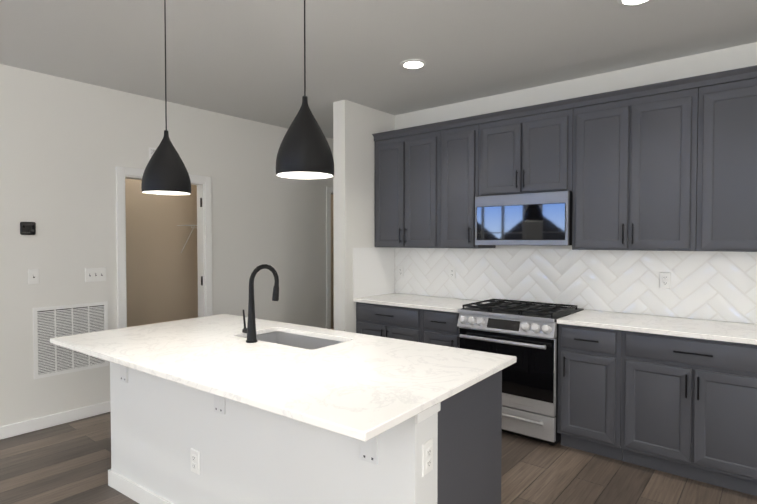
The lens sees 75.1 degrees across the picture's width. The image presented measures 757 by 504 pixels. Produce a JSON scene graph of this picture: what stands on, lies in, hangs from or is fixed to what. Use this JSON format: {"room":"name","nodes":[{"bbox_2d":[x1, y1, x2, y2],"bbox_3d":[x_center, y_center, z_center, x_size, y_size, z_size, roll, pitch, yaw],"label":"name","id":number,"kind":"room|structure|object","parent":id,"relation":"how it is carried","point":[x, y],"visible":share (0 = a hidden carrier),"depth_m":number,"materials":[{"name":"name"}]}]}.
{"room":"kitchen","nodes":[
{"label":"kitchen","id":0,"kind":"room"},
{"bbox_2d":[0,64,331,426],"bbox_3d":[-1.312,-0.041,5.500,0.124,2.760,5.200,1,2,39],"label":"wall","id":1,"kind":"structure","parent":0,"point":[66,146],"depth_m":4.32,"materials":[{"name":"white paint"}]},
{"bbox_2d":[20,222,35,234],"bbox_3d":[-2.662,-0.179,3.739,0.021,0.100,0.100,1,2,39],"label":"thermostat","id":2,"kind":"object","parent":1,"relation":"attached to","point":[27,228],"visible":1,"depth_m":3.73,"materials":[{"name":"black plastic"}]},
{"bbox_2d":[28,269,38,283],"bbox_3d":[-2.642,0.187,3.777,0.016,0.115,0.070,1,2,39],"label":"light switch","id":3,"kind":"object","parent":1,"relation":"attached to","point":[33,276],"visible":1,"depth_m":3.77,"materials":[{"name":"white plastic"}]},
{"bbox_2d":[0,401,110,439],"bbox_3d":[-2.539,1.329,3.931,0.014,0.094,0.894,1,2,39],"label":"baseboard","id":4,"kind":"structure","parent":1,"relation":"attached to","point":[23,427],"depth_m":3.88,"materials":[{"name":"white wood"}]},
{"bbox_2d":[33,301,108,378],"bbox_3d":[-2.480,0.700,3.992,0.007,0.550,0.540,1,2,39],"label":"air vent","id":5,"kind":"object","parent":1,"relation":"in","point":[50,359],"visible":0.75,"depth_m":3.94,"materials":[{"name":"white metal"}]},
{"bbox_2d":[85,267,105,281],"bbox_3d":[-2.362,0.189,4.117,0.016,0.115,0.162,1,2,39],"label":"light switch","id":6,"kind":"object","parent":1,"relation":"attached to","point":[94,274],"visible":1,"depth_m":4.12,"materials":[{"name":"white plastic"}]},
{"bbox_2d":[149,147,156,159],"bbox_3d":[-2.007,-0.868,4.530,0.007,0.160,0.210,1,2,39],"label":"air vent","id":7,"kind":"object","parent":1,"relation":"in","point":[151,151],"visible":0.19,"depth_m":4.46,"materials":[{"name":"white"}]},
{"bbox_2d":[177,225,196,252],"bbox_3d":[-1.905,-0.141,5.444,0.322,0.306,0.532,1,2,39],"label":"shelf","id":8,"kind":"object","parent":1,"relation":"attached to","point":[190,233],"visible":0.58,"depth_m":5.26,"materials":[{"name":"white"}]},
{"bbox_2d":[200,198,202,284],"bbox_3d":[-1.764,0.283,4.916,0.030,1.640,0.004,1,2,39],"label":"pantry door jamb hinges","id":9,"kind":"object","parent":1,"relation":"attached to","point":[201,206],"visible":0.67,"depth_m":4.90,"materials":[{"name":"black metal"}]},
{"bbox_2d":[332,100,395,332],"bbox_3d":[-0.134,-0.026,4.875,0.150,2.760,0.730,1,2,39],"label":"wall","id":10,"kind":"structure","parent":0,"point":[354,124],"depth_m":4.62,"materials":[{"name":"white paint"}]},
{"bbox_2d":[0,327,756,503],"bbox_3d":[-0.755,1.470,2.100,9.340,0.100,10.040,1,2,39],"label":"floor","id":11,"kind":"structure","parent":0,"point":[68,463],"depth_m":3.06,"materials":[{"name":"brown wood"}]},
{"bbox_2d":[108,362,501,503],"bbox_3d":[-0.578,0.964,2.550,2.156,0.890,1.070,1,2,36],"label":"kitchen island","id":12,"kind":"object","parent":11,"relation":"on","point":[161,428],"visible":0.46,"depth_m":2.18,"materials":[{"name":"white paint"}]},
{"bbox_2d":[190,448,199,474],"bbox_3d":[-0.914,1.042,2.448,0.070,0.115,0.009,1,2,36],"label":"outlet","id":13,"kind":"object","parent":12,"relation":"attached to","point":[195,459],"visible":1,"depth_m":2.44,"materials":[{"name":"white plastic"}]},
{"bbox_2d":[50,314,516,441],"bbox_3d":[-0.597,0.503,2.550,2.265,0.028,1.153,1,2,37],"label":"island countertop","id":14,"kind":"structure","parent":12,"relation":"on","point":[362,387],"depth_m":2.15,"materials":[{"name":"stone"}]},
{"bbox_2d":[242,264,278,342],"bbox_3d":[-0.651,0.276,2.734,0.094,0.417,0.223,1,2,37],"label":"faucet","id":15,"kind":"object","parent":14,"relation":"on","point":[250,330],"visible":1,"depth_m":2.65,"materials":[{"name":"black metal"}]},
{"bbox_2d":[244,331,341,349],"bbox_3d":[-0.491,0.627,2.803,0.698,0.230,0.388,1,2,37],"label":"sink","id":16,"kind":"object","parent":14,"relation":"in","point":[296,340],"visible":0.06,"depth_m":3.02,"materials":[{"name":"silver metal"}]},
{"bbox_2d":[422,438,432,476],"bbox_3d":[0.177,0.736,1.763,0.009,0.115,0.070,1,2,36],"label":"outlet","id":17,"kind":"object","parent":12,"relation":"attached to","point":[427,456],"visible":1,"depth_m":1.75,"materials":[{"name":"white plastic"}]},
{"bbox_2d":[356,302,419,341],"bbox_3d":[0.264,0.914,4.665,0.760,0.888,0.620,1,2,39],"label":"base cabinet","id":18,"kind":"object","parent":11,"relation":"on","point":[402,323],"depth_m":4.40,"materials":[{"name":"grey paint"}]},
{"bbox_2d":[354,293,489,312],"bbox_3d":[0.405,0.457,4.527,1.138,0.030,0.639,1,2,39],"label":"countertop","id":19,"kind":"structure","parent":18,"relation":"on","point":[446,304],"depth_m":4.42,"materials":[{"name":"stone"}]},
{"bbox_2d":[420,309,458,347],"bbox_3d":[0.704,0.923,4.304,0.379,0.888,0.620,1,2,39],"label":"base cabinet","id":20,"kind":"object","parent":11,"relation":"on","point":[441,328],"depth_m":4.06,"materials":[{"name":"grey paint"}]},
{"bbox_2d":[457,299,583,445],"bbox_3d":[1.115,0.897,3.897,0.764,0.960,0.708,1,2,39],"label":"range","id":21,"kind":"object","parent":11,"relation":"on","point":[525,333],"visible":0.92,"depth_m":3.59,"materials":[{"name":"silver metal"}]},
{"bbox_2d":[557,324,615,458],"bbox_3d":[1.604,0.940,3.564,0.410,0.888,0.620,1,2,39],"label":"base cabinet","id":22,"kind":"object","parent":11,"relation":"on","point":[586,419],"depth_m":3.33,"materials":[{"name":"grey paint"}]},
{"bbox_2d":[557,309,756,344],"bbox_3d":[2.518,0.499,2.790,2.789,0.030,0.639,1,2,39],"label":"countertop","id":23,"kind":"structure","parent":22,"relation":"on","point":[737,332],"depth_m":3.21,"materials":[{"name":"stone"}]},
{"bbox_2d":[616,330,756,495],"bbox_3d":[2.072,0.950,3.179,0.800,0.888,0.620,1,2,39],"label":"base cabinet","id":24,"kind":"object","parent":11,"relation":"on","point":[685,407],"depth_m":2.96,"materials":[{"name":"grey paint"}]},
{"bbox_2d":[0,0,756,138],"bbox_3d":[-0.755,-1.389,2.031,9.340,0.100,10.040,1,2,39],"label":"ceiling","id":25,"kind":"structure","parent":0,"point":[243,59],"depth_m":3.25,"materials":[{"name":"white paint"}]},
{"bbox_2d":[141,0,190,194],"bbox_3d":[-1.085,-0.826,2.510,0.235,1.048,0.235,1,2,39],"label":"pendant light","id":26,"kind":"object","parent":25,"relation":"hanging from","point":[165,172],"visible":1,"depth_m":2.45,"materials":[{"name":"black metal"}]},
{"bbox_2d":[276,0,333,178],"bbox_3d":[-0.297,-0.823,1.983,0.235,1.028,0.235,1,2,39],"label":"pendant light","id":27,"kind":"object","parent":25,"relation":"hanging from","point":[304,151],"visible":1,"depth_m":1.92,"materials":[{"name":"black metal"}]},
{"bbox_2d":[401,59,425,68],"bbox_3d":[0.256,-1.371,3.597,0.190,0.010,0.190,1,2,39],"label":"recessed light","id":28,"kind":"object","parent":25,"relation":"in","point":[413,63],"visible":1,"depth_m":3.57,"materials":[{"name":"white plastic"}]},
{"bbox_2d":[617,0,649,5],"bbox_3d":[1.368,-1.347,2.605,0.190,0.010,0.190,1,2,39],"label":"recessed light","id":29,"kind":"object","parent":25,"relation":"in","point":[628,2],"visible":1,"depth_m":2.65,"materials":[{"name":"white plastic"}]},
{"bbox_2d":[396,42,756,323],"bbox_3d":[2.369,0.009,3.393,5.900,2.760,0.120,1,2,39],"label":"wall","id":30,"kind":"structure","parent":0,"point":[741,56],"depth_m":3.86,"materials":[{"name":"white paint"}]},
{"bbox_2d":[372,123,435,247],"bbox_3d":[0.350,-0.597,4.732,0.758,1.108,0.349,1,2,39],"label":"upper cabinet","id":31,"kind":"object","parent":30,"relation":"attached to","point":[405,159],"depth_m":4.58,"materials":[{"name":"grey paint"}]},
{"bbox_2d":[436,115,495,248],"bbox_3d":[0.789,-0.589,4.371,0.379,1.108,0.349,1,2,39],"label":"upper cabinet","id":32,"kind":"object","parent":30,"relation":"attached to","point":[457,140],"depth_m":4.24,"materials":[{"name":"grey paint"}]},
{"bbox_2d":[476,98,571,195],"bbox_3d":[1.234,-0.797,4.000,0.767,0.673,0.349,1,2,39],"label":"upper cabinet","id":33,"kind":"object","parent":30,"relation":"attached to","point":[528,149],"depth_m":3.84,"materials":[{"name":"grey paint"}]},
{"bbox_2d":[475,191,571,245],"bbox_3d":[1.218,-0.256,3.994,0.764,0.402,0.401,1,2,39],"label":"microwave","id":34,"kind":"object","parent":33,"relation":"attached to","point":[542,219],"visible":0.94,"depth_m":3.81,"materials":[{"name":"silver metal"}]},
{"bbox_2d":[353,247,756,323],"bbox_3d":[1.779,0.229,3.389,4.700,0.478,0.644,1,2,39],"label":"backsplash","id":35,"kind":"structure","parent":30,"relation":"attached to","point":[715,285],"depth_m":3.93,"materials":[{"name":"white tile"}]},
{"bbox_2d":[398,266,403,276],"bbox_3d":[0.229,0.199,5.061,0.070,0.115,0.009,1,2,39],"label":"outlet","id":36,"kind":"object","parent":35,"relation":"attached to","point":[400,271],"visible":1,"depth_m":5.06,"materials":[{"name":"white plastic"}]},
{"bbox_2d":[449,267,455,278],"bbox_3d":[0.700,0.199,4.674,0.070,0.115,0.009,1,2,39],"label":"outlet","id":37,"kind":"object","parent":35,"relation":"attached to","point":[452,272],"visible":1,"depth_m":4.67,"materials":[{"name":"white plastic"}]},
{"bbox_2d":[660,272,670,288],"bbox_3d":[2.067,0.205,3.550,0.070,0.115,0.009,1,2,39],"label":"outlet","id":38,"kind":"object","parent":35,"relation":"attached to","point":[665,279],"visible":1,"depth_m":3.55,"materials":[{"name":"white plastic"}]},
{"bbox_2d":[572,76,695,250],"bbox_3d":[1.833,-0.568,3.513,0.778,1.108,0.349,1,2,39],"label":"upper cabinet","id":39,"kind":"object","parent":30,"relation":"attached to","point":[671,165],"depth_m":3.36,"materials":[{"name":"grey paint"}]},
{"bbox_2d":[692,65,756,251],"bbox_3d":[2.435,-0.556,3.018,0.780,1.108,0.349,1,2,39],"label":"upper cabinet","id":40,"kind":"object","parent":30,"relation":"attached to","point":[724,138],"depth_m":3.04,"materials":[{"name":"grey paint"}]}
]}

